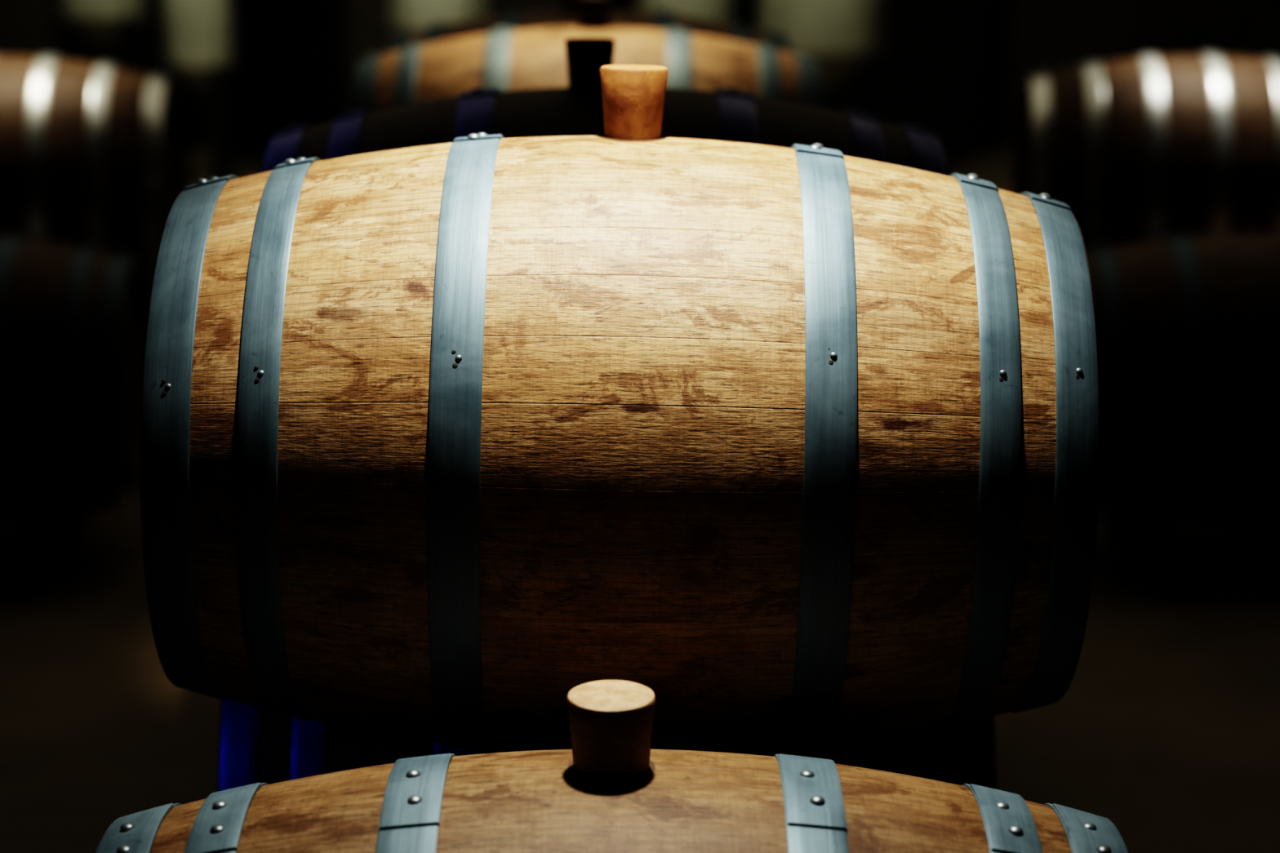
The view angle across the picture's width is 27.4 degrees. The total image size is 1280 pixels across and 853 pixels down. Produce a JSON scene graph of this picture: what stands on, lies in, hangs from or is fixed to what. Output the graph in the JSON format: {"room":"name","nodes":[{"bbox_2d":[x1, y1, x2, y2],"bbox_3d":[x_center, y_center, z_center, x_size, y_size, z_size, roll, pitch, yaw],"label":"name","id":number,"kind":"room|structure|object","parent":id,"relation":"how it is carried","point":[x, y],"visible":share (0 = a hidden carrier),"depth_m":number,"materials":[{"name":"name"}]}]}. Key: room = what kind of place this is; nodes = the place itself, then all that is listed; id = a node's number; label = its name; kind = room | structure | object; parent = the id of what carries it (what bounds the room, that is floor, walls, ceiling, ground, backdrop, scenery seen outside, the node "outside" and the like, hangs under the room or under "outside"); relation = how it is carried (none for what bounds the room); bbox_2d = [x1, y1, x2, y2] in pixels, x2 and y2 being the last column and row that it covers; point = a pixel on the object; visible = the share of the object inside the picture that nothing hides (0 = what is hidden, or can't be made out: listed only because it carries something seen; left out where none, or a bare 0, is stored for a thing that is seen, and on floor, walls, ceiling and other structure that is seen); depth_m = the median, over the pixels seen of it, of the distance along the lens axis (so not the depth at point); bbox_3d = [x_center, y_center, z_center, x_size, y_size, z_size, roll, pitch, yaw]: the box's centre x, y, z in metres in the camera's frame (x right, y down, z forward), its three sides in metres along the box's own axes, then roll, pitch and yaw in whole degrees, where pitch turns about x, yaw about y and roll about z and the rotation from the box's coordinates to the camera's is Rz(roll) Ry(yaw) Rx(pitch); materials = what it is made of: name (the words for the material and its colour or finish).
{"room":"wine cellar","nodes":[
{"label":"wine cellar","id":0,"kind":"room"},
{"bbox_2d":[0,143,1279,852],"bbox_3d":[0.000,0.134,8.111,15.400,0.200,20.400,0,11,0],"label":"floor","id":1,"kind":"structure","parent":0,"point":[1165,729],"depth_m":5.41,"materials":[{"name":"concrete"}]},
{"bbox_2d":[56,0,147,72],"bbox_3d":[-3.031,-3.016,14.692,0.521,3.400,0.521,5,12,22],"label":"tank","id":2,"kind":"object","parent":1,"relation":"on","point":[99,21],"visible":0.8,"depth_m":14.68,"materials":[{"name":"paint"}]},
{"bbox_2d":[160,0,235,186],"bbox_3d":[-2.495,-3.016,14.692,0.419,3.400,0.419,5,12,22],"label":"tank","id":3,"kind":"object","parent":1,"relation":"on","point":[198,35],"visible":0.88,"depth_m":14.74,"materials":[{"name":"paint"}]},
{"bbox_2d":[388,0,488,33],"bbox_3d":[-1.136,-3.016,14.692,0.579,3.400,0.579,6,13,26],"label":"tank","id":4,"kind":"object","parent":1,"relation":"on","point":[404,15],"visible":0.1,"depth_m":14.59,"materials":[{"name":"paint"}]},
{"bbox_2d":[636,0,735,24],"bbox_3d":[0.261,-3.016,14.692,0.579,3.400,0.579,6,13,26],"label":"tank","id":5,"kind":"object","parent":1,"relation":"on","point":[717,11],"visible":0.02,"depth_m":14.59,"materials":[{"name":"paint"}]},
{"bbox_2d":[755,0,888,114],"bbox_3d":[1.029,-3.016,14.692,0.765,3.400,0.765,0,11,0],"label":"tank","id":6,"kind":"object","parent":1,"relation":"on","point":[846,37],"visible":0.54,"depth_m":14.54,"materials":[{"name":"paint"}]},
{"bbox_3d":[-1.730,0.121,7.191,0.590,0.186,2.000,0,11,0],"label":"rack","id":7,"kind":"object","parent":1,"relation":"on","visible":0},
{"bbox_2d":[0,231,151,510],"bbox_3d":[-1.730,-0.135,6.548,0.964,0.700,0.700,0,11,-2],"label":"wine barrel","id":8,"kind":"object","parent":7,"relation":"on","point":[73,317],"visible":0.94,"depth_m":6.30,"materials":[{"name":"brown wood"}]},
{"bbox_2d":[0,53,186,291],"bbox_3d":[-1.730,-0.646,7.038,0.964,0.712,0.706,-1,11,-4],"label":"wine barrel","id":9,"kind":"object","parent":8,"relation":"on","point":[91,153],"visible":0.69,"depth_m":6.77,"materials":[{"name":"brown wood"}]},
{"bbox_3d":[1.505,0.121,7.191,0.590,0.186,2.000,0,11,0],"label":"rack","id":10,"kind":"object","parent":1,"relation":"on","visible":0},
{"bbox_2d":[1086,231,1279,512],"bbox_3d":[1.505,-0.135,6.548,0.964,0.700,0.700,0,11,2],"label":"wine barrel","id":11,"kind":"object","parent":10,"relation":"on","point":[1188,324],"visible":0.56,"depth_m":6.26,"materials":[{"name":"brown wood"}]},
{"bbox_3d":[1.505,-0.362,7.686,0.964,0.700,0.700,0,11,2],"label":"wine barrel","id":12,"kind":"object","parent":10,"relation":"on","visible":0},
{"bbox_2d":[1013,50,1279,249],"bbox_3d":[1.505,-0.646,7.038,0.986,0.729,0.706,2,11,4],"label":"wine barrel","id":13,"kind":"object","parent":12,"relation":"on","point":[1147,145],"visible":0.6,"depth_m":6.75,"materials":[{"name":"brown wood"}]},
{"bbox_3d":[-0.050,0.592,4.838,0.590,0.186,5.400,0,11,0],"label":"rack","id":14,"kind":"object","parent":1,"relation":"on","visible":0},
{"bbox_2d":[217,698,995,791],"bbox_3d":[-0.041,0.445,3.531,0.964,0.745,0.700,0,11,0],"label":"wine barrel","id":15,"kind":"object","parent":14,"relation":"on","point":[256,744],"visible":0.11,"depth_m":3.24,"materials":[{"name":"brown wood"}]},
{"bbox_2d":[260,37,950,175],"bbox_3d":[-0.050,-0.180,3.852,0.964,0.770,0.700,0,11,-1],"label":"wine barrel","id":16,"kind":"object","parent":15,"relation":"on","point":[731,114],"visible":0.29,"depth_m":3.69,"materials":[{"name":"brown wood"}]},
{"bbox_2d":[139,64,1100,753],"bbox_3d":[-0.021,-0.017,2.982,1.015,0.798,0.700,1,11,0],"label":"wine barrel","id":17,"kind":"object","parent":15,"relation":"on","point":[445,442],"visible":0.98,"depth_m":2.70,"materials":[{"name":"brown wood"}]},
{"bbox_2d":[95,680,1128,852],"bbox_3d":[-0.027,0.627,2.540,0.964,0.776,0.700,0,11,0],"label":"wine barrel","id":18,"kind":"object","parent":14,"relation":"on","point":[610,793],"visible":1,"depth_m":2.43,"materials":[{"name":"brown wood"}]},
{"bbox_3d":[-0.106,-0.065,6.083,0.964,0.745,0.700,0,11,0],"label":"wine barrel","id":19,"kind":"object","parent":14,"relation":"on","visible":0},
{"bbox_2d":[347,0,826,111],"bbox_3d":[-0.107,-0.520,5.533,0.964,0.765,0.700,0,11,0],"label":"wine barrel","id":20,"kind":"object","parent":19,"relation":"on","point":[504,60],"visible":0.28,"depth_m":5.33,"materials":[{"name":"brown wood"}]},
{"bbox_2d":[384,0,790,53],"bbox_3d":[-0.125,-0.696,6.416,0.964,0.765,0.700,0,11,0],"label":"wine barrel","id":21,"kind":"object","parent":19,"relation":"on","point":[663,20],"visible":0.21,"depth_m":6.27,"materials":[{"name":"brown wood"}]},
{"bbox_2d":[0,0,1279,143],"bbox_3d":[0.000,-4.100,17.565,15.400,4.400,0.200,0,11,0],"label":"wall","id":22,"kind":"structure","parent":0,"point":[956,69],"depth_m":17.77,"materials":[{"name":"black"}]}
]}

